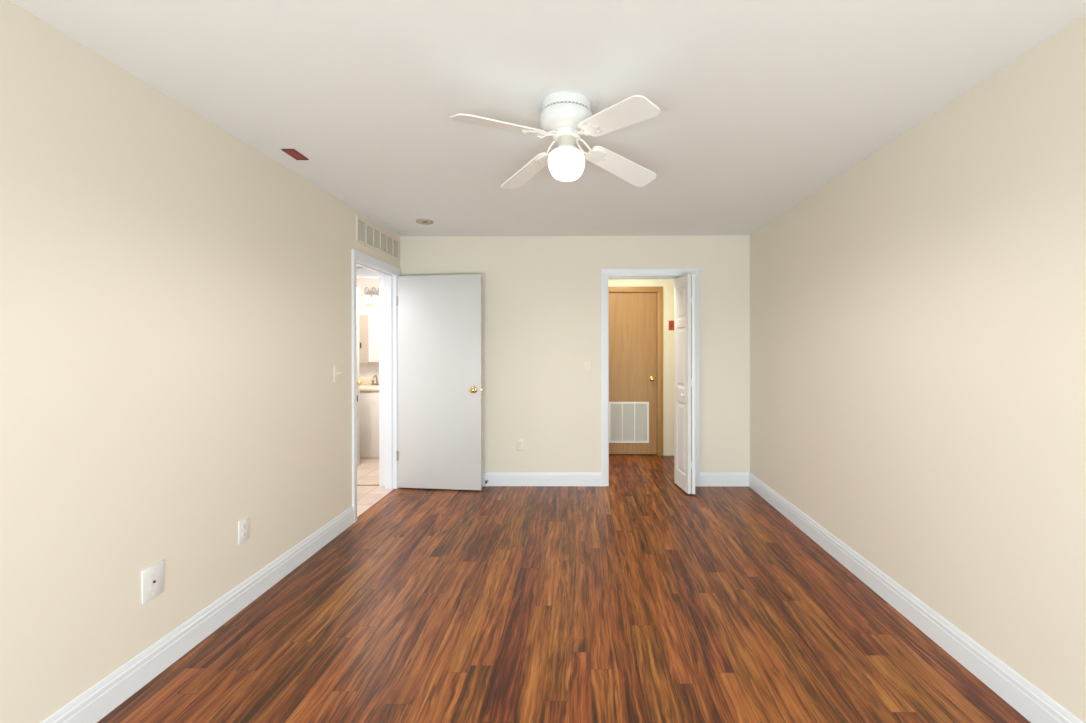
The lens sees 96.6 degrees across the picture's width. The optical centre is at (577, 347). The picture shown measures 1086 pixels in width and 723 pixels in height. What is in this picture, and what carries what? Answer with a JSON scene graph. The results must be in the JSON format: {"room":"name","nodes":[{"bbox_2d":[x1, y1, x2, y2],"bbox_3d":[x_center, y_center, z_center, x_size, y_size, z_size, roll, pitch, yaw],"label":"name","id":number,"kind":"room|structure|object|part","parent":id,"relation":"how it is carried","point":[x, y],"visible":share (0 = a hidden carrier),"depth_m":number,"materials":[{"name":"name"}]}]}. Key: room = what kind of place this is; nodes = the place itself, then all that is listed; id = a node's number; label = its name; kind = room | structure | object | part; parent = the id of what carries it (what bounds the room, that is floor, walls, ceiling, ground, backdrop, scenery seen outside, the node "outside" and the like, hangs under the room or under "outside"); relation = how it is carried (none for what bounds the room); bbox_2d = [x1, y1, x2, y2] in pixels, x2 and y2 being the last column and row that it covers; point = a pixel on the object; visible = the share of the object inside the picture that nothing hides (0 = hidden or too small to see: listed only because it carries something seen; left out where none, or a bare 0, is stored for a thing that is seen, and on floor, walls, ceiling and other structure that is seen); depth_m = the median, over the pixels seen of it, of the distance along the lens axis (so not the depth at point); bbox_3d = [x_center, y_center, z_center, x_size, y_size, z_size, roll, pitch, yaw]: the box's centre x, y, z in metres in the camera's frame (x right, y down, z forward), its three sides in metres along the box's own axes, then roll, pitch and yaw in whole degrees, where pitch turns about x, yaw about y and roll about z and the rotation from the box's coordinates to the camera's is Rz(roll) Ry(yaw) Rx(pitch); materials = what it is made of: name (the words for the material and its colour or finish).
{"room":"empty bedroom","nodes":[
{"label":"empty bedroom","id":0,"kind":"room"},
{"bbox_2d":[0,0,399,722],"bbox_3d":[-1.816,0.141,2.143,0.115,2.440,8.485,0,0,0],"label":"wall","id":1,"kind":"structure","parent":0,"point":[176,298],"depth_m":1.94,"materials":[{"name":"beige paint"}]},
{"bbox_2d":[141,560,163,603],"bbox_3d":[-1.752,0.968,1.996,0.012,0.136,0.100,0,0,0],"label":"cable plate","id":2,"kind":"object","parent":1,"relation":"attached to","point":[152,577],"visible":1,"depth_m":1.99,"materials":[{"name":"white plastic"}]},
{"bbox_2d":[40,506,353,722],"bbox_3d":[-1.760,1.297,0.876,0.014,0.133,5.717,0,0,0],"label":"baseboard","id":3,"kind":"structure","parent":1,"relation":"attached to","point":[103,697],"depth_m":2.14,"materials":[{"name":"white paint"}]},
{"bbox_2d":[238,516,249,543],"bbox_3d":[-1.750,0.958,2.534,0.009,0.120,0.080,0,0,0],"label":"power outlet","id":4,"kind":"object","parent":1,"relation":"attached to","point":[243,525],"visible":1,"depth_m":2.53,"materials":[{"name":"white plastic"}]},
{"bbox_2d":[334,365,342,382],"bbox_3d":[-1.737,0.192,3.518,0.020,0.120,0.122,0,0,0],"label":"light switch","id":5,"kind":"object","parent":1,"relation":"attached to","point":[338,370],"visible":1,"depth_m":3.52,"materials":[{"name":"beige plastic"}]},
{"bbox_2d":[357,287,361,464],"bbox_3d":[-2.564,0.329,5.201,0.104,2.028,0.709,0,0,12],"label":"door","id":6,"kind":"structure","parent":1,"relation":"in","point":[358,381],"depth_m":5.52,"materials":[{"name":"white paint"}]},
{"bbox_2d":[352,249,400,522],"bbox_3d":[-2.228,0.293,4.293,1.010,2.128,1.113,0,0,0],"label":"door frame","id":7,"kind":"structure","parent":1,"relation":"attached to","point":[391,273],"depth_m":4.62,"materials":[{"name":"white paint"}]},
{"bbox_2d":[396,274,482,489],"bbox_3d":[-1.314,0.328,4.593,0.843,2.027,0.172,0,0,7],"label":"door","id":8,"kind":"structure","parent":7,"relation":"attached to","point":[440,389],"depth_m":4.57,"materials":[{"name":"white paint"}]},
{"bbox_3d":[-0.971,0.396,4.553,0.064,0.064,0.172,0,0,7],"label":"knob","id":9,"kind":"part","parent":8,"relation":"part of","materials":[{"name":"gold metal"}]},
{"bbox_2d":[356,216,399,260],"bbox_3d":[-1.737,-0.939,4.247,0.012,0.198,0.890,0,0,0],"label":"air vent","id":10,"kind":"object","parent":1,"relation":"in","point":[371,236],"visible":1,"depth_m":4.18,"materials":[{"name":"beige metal"}]},
{"bbox_2d":[357,278,378,376],"bbox_3d":[-2.560,0.132,6.449,1.674,2.440,0.115,0,0,0],"label":"wall","id":11,"kind":"structure","parent":0,"point":[370,369],"depth_m":6.39,"materials":[{"name":"white paint"}]},
{"bbox_2d":[359,315,378,362],"bbox_3d":[-2.611,-0.109,6.324,0.525,0.627,0.134,0,0,0],"label":"medicine cabinet","id":12,"kind":"object","parent":11,"relation":"attached to","point":[368,324],"visible":0.58,"depth_m":6.27,"materials":[{"name":"white"}]},
{"bbox_3d":[-2.798,-0.108,6.283,0.151,0.627,0.018,0,0,0],"label":"door","id":13,"kind":"part","parent":12,"relation":"part of","materials":[{"name":"beige"}]},
{"bbox_3d":[-2.534,-0.117,6.281,0.370,0.611,0.018,0,0,0],"label":"door","id":14,"kind":"part","parent":12,"relation":"part of","materials":[{"name":"white mirror"}]},
{"bbox_3d":[-2.534,-0.117,6.271,0.330,0.571,0.002,0,0,0],"label":"door panel","id":15,"kind":"part","parent":12,"relation":"part of","materials":[{"name":"white mirror"}]},
{"bbox_2d":[359,377,378,383],"bbox_3d":[-2.697,0.441,6.383,1.124,0.086,0.020,0,0,0],"label":"backsplash","id":16,"kind":"structure","parent":11,"relation":"attached to","point":[365,380],"depth_m":6.37,"materials":[{"name":"beige"}]},
{"bbox_2d":[364,287,378,302],"bbox_3d":[-2.600,-0.688,6.316,0.416,0.215,0.148,0,0,0],"label":"vanity light","id":17,"kind":"object","parent":11,"relation":"attached to","point":[374,294],"visible":0.58,"depth_m":6.27,"materials":[{"name":"white glass"}]},
{"bbox_3d":[-2.727,-0.627,6.286,0.086,0.095,0.086,0,0,0],"label":"lamp shade","id":18,"kind":"part","parent":17,"relation":"part of","materials":[{"name":"white glass"}]},
{"bbox_3d":[-2.592,-0.707,6.379,0.400,0.070,0.022,0,0,0],"label":"plate","id":19,"kind":"part","parent":17,"relation":"part of","materials":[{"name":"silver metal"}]},
{"bbox_3d":[-2.639,-0.628,6.285,0.086,0.095,0.086,0,0,0],"label":"lamp shade","id":20,"kind":"part","parent":17,"relation":"part of","materials":[{"name":"white glass"}]},
{"bbox_2d":[10,0,1085,236],"bbox_3d":[-0.833,-1.141,2.189,5.202,0.120,8.600,0,0,0],"label":"ceiling","id":21,"kind":"structure","parent":0,"point":[763,104],"depth_m":1.98,"materials":[{"name":"white paint"}]},
{"bbox_2d":[281,149,308,159],"bbox_3d":[-1.578,-1.078,2.701,0.068,0.006,0.144,0,0,0],"label":"ceiling plate","id":22,"kind":"object","parent":21,"relation":"attached to","point":[293,153],"visible":1,"depth_m":2.70,"materials":[{"name":"brown"}]},
{"bbox_3d":[-1.578,-1.079,2.701,0.056,0.004,0.132,0,0,0],"label":"plate","id":23,"kind":"part","parent":22,"relation":"part of","materials":[{"name":"red paint"}]},
{"bbox_2d":[416,219,433,224],"bbox_3d":[-1.312,-1.077,4.146,0.144,0.013,0.144,0,0,0],"label":"detector base","id":24,"kind":"object","parent":21,"relation":"attached to","point":[420,221],"visible":1,"depth_m":4.14,"materials":[{"name":"beige plastic"}]},
{"bbox_2d":[450,91,659,188],"bbox_3d":[-0.050,-0.913,2.143,0.804,0.338,0.803,0,0,8],"label":"ceiling fan","id":25,"kind":"object","parent":21,"relation":"hanging from","point":[566,117],"visible":1,"depth_m":2.07,"materials":[{"name":"white metal"}]},
{"bbox_3d":[-0.314,-0.894,1.949,0.393,0.064,0.130,0,0,-38],"label":"blade","id":26,"kind":"part","parent":25,"relation":"part of","materials":[{"name":"white wood"}]},
{"bbox_3d":[-0.242,-0.874,2.408,0.130,0.087,0.390,0,0,-39],"label":"blade","id":27,"kind":"part","parent":25,"relation":"part of","materials":[{"name":"white wood"}]},
{"bbox_3d":[-0.050,-0.806,2.144,0.164,0.124,0.164,0,0,0],"label":"glass globe","id":28,"kind":"part","parent":25,"relation":"part of","materials":[{"name":"white glass"}]},
{"bbox_3d":[0.145,-0.892,1.879,0.130,0.067,0.392,0,0,-38],"label":"blade","id":29,"kind":"part","parent":25,"relation":"part of","materials":[{"name":"white wood"}]},
{"bbox_3d":[0.214,-0.872,2.336,0.389,0.089,0.130,0,0,-39],"label":"blade","id":30,"kind":"part","parent":25,"relation":"part of","materials":[{"name":"white wood"}]},
{"bbox_2d":[97,455,1030,722],"bbox_3d":[-0.829,1.419,2.195,5.202,0.120,8.600,0,0,0],"label":"floor","id":31,"kind":"structure","parent":0,"point":[638,597],"depth_m":2.33,"materials":[{"name":"brown wood"}]},
{"bbox_2d":[359,391,378,458],"bbox_3d":[-2.699,0.940,6.106,1.100,0.826,0.575,0,0,0],"label":"bathroom vanity","id":32,"kind":"object","parent":31,"relation":"on","point":[368,400],"visible":0.06,"depth_m":5.84,"materials":[{"name":"white paint"}]},
{"bbox_2d":[359,384,378,390],"bbox_3d":[-2.699,0.506,6.114,1.124,0.042,0.557,0,0,0],"label":"countertop","id":33,"kind":"structure","parent":32,"relation":"on","point":[364,387],"depth_m":5.85,"materials":[{"name":"beige stone"}]},
{"bbox_2d":[371,375,378,384],"bbox_3d":[-2.603,0.420,6.215,0.150,0.130,0.139,0,0,0],"label":"faucet","id":34,"kind":"object","parent":33,"relation":"on","point":[374,376],"visible":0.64,"depth_m":6.25,"materials":[{"name":"silver metal"}]},
{"bbox_2d":[357,489,393,516],"bbox_3d":[-1.766,1.414,4.218,0.020,0.124,0.808,0,0,0],"label":"trim","id":35,"kind":"structure","parent":31,"relation":"on","point":[362,512],"depth_m":4.19,"materials":[{"name":"beige wood"}]},
{"bbox_2d":[400,235,749,472],"bbox_3d":[-0.030,0.133,4.773,3.413,2.440,0.115,0,0,0],"label":"wall","id":36,"kind":"structure","parent":0,"point":[541,295],"depth_m":4.72,"materials":[{"name":"beige paint"}]},
{"bbox_2d":[516,439,523,450],"bbox_3d":[-0.563,0.953,4.718,0.070,0.115,0.009,0,0,0],"label":"power outlet","id":37,"kind":"object","parent":36,"relation":"attached to","point":[519,442],"visible":1,"depth_m":4.72,"materials":[{"name":"beige plastic"}]},
{"bbox_2d":[482,472,600,485],"bbox_3d":[-0.743,1.287,4.717,1.945,0.133,0.014,0,0,0],"label":"baseboard","id":38,"kind":"structure","parent":36,"relation":"attached to","point":[494,478],"depth_m":4.71,"materials":[{"name":"white paint"}]},
{"bbox_2d":[584,360,590,371],"bbox_3d":[0.097,0.184,4.705,0.070,0.115,0.020,0,0,0],"label":"light switch","id":39,"kind":"object","parent":36,"relation":"attached to","point":[587,363],"visible":1,"depth_m":4.71,"materials":[{"name":"beige plastic"}]},
{"bbox_2d":[601,268,699,486],"bbox_3d":[0.707,0.291,4.768,0.956,2.121,0.151,0,0,0],"label":"door frame","id":40,"kind":"structure","parent":36,"relation":"attached to","point":[606,273],"depth_m":4.70,"materials":[{"name":"white paint"}]},
{"bbox_2d":[674,274,694,493],"bbox_3d":[1.030,0.335,4.590,0.152,2.006,0.384,0,0,0],"label":"door","id":41,"kind":"structure","parent":36,"relation":"in","point":[684,286],"depth_m":4.51,"materials":[{"name":"white paint"}]},
{"bbox_3d":[1.074,0.334,4.589,0.030,2.006,0.375,0,0,6],"label":"panel","id":42,"kind":"part","parent":41,"relation":"part of","materials":[{"name":"white paint"}]},
{"bbox_2d":[700,472,748,485],"bbox_3d":[1.424,1.284,4.699,0.478,0.133,0.014,0,0,0],"label":"baseboard","id":43,"kind":"structure","parent":36,"relation":"attached to","point":[706,478],"depth_m":4.69,"materials":[{"name":"white paint"}]},
{"bbox_2d":[608,279,674,455],"bbox_3d":[0.559,0.129,6.083,2.257,2.440,0.115,0,0,0],"label":"wall","id":44,"kind":"structure","parent":0,"point":[667,284],"depth_m":6.02,"materials":[{"name":"white paint"}]},
{"bbox_2d":[608,293,656,454],"bbox_3d":[0.611,0.333,6.025,0.756,2.030,0.104,0,0,0],"label":"door","id":45,"kind":"structure","parent":44,"relation":"in","point":[632,317],"depth_m":6.04,"materials":[{"name":"brown wood"}]},
{"bbox_2d":[609,402,648,442],"bbox_3d":[0.640,0.937,6.038,0.502,0.513,0.010,0,0,0],"label":"return grille","id":46,"kind":"object","parent":45,"relation":"attached to","point":[628,421],"depth_m":6.04,"materials":[{"name":"white metal"}]},
{"bbox_2d":[608,287,662,455],"bbox_3d":[0.611,0.296,6.074,0.902,2.105,0.133,0,0,0],"label":"door frame","id":47,"kind":"structure","parent":44,"relation":"attached to","point":[659,290],"depth_m":6.01,"materials":[{"name":"brown wood"}]},
{"bbox_3d":[0.609,-0.723,6.015,0.902,0.067,0.018,0,0,0],"label":"head casing","id":48,"kind":"part","parent":47,"relation":"part of","materials":[{"name":"brown wood"}]},
{"bbox_2d":[669,321,673,329],"bbox_3d":[1.170,-0.274,6.014,0.072,0.120,0.011,0,0,0],"label":"wall plate","id":49,"kind":"object","parent":44,"relation":"attached to","point":[671,323],"visible":0.83,"depth_m":6.01,"materials":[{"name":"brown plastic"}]},
{"bbox_2d":[750,14,1085,722],"bbox_3d":[1.711,0.136,1.944,0.115,2.440,8.145,0,0,0],"label":"wall","id":50,"kind":"structure","parent":0,"point":[918,318],"depth_m":2.13,"materials":[{"name":"beige paint"}]},
{"bbox_2d":[749,473,1083,722],"bbox_3d":[1.643,1.291,1.347,0.014,0.133,6.715,0,0,0],"label":"baseboard","id":51,"kind":"structure","parent":50,"relation":"attached to","point":[1018,692],"depth_m":2.21,"materials":[{"name":"white paint"}]}
]}

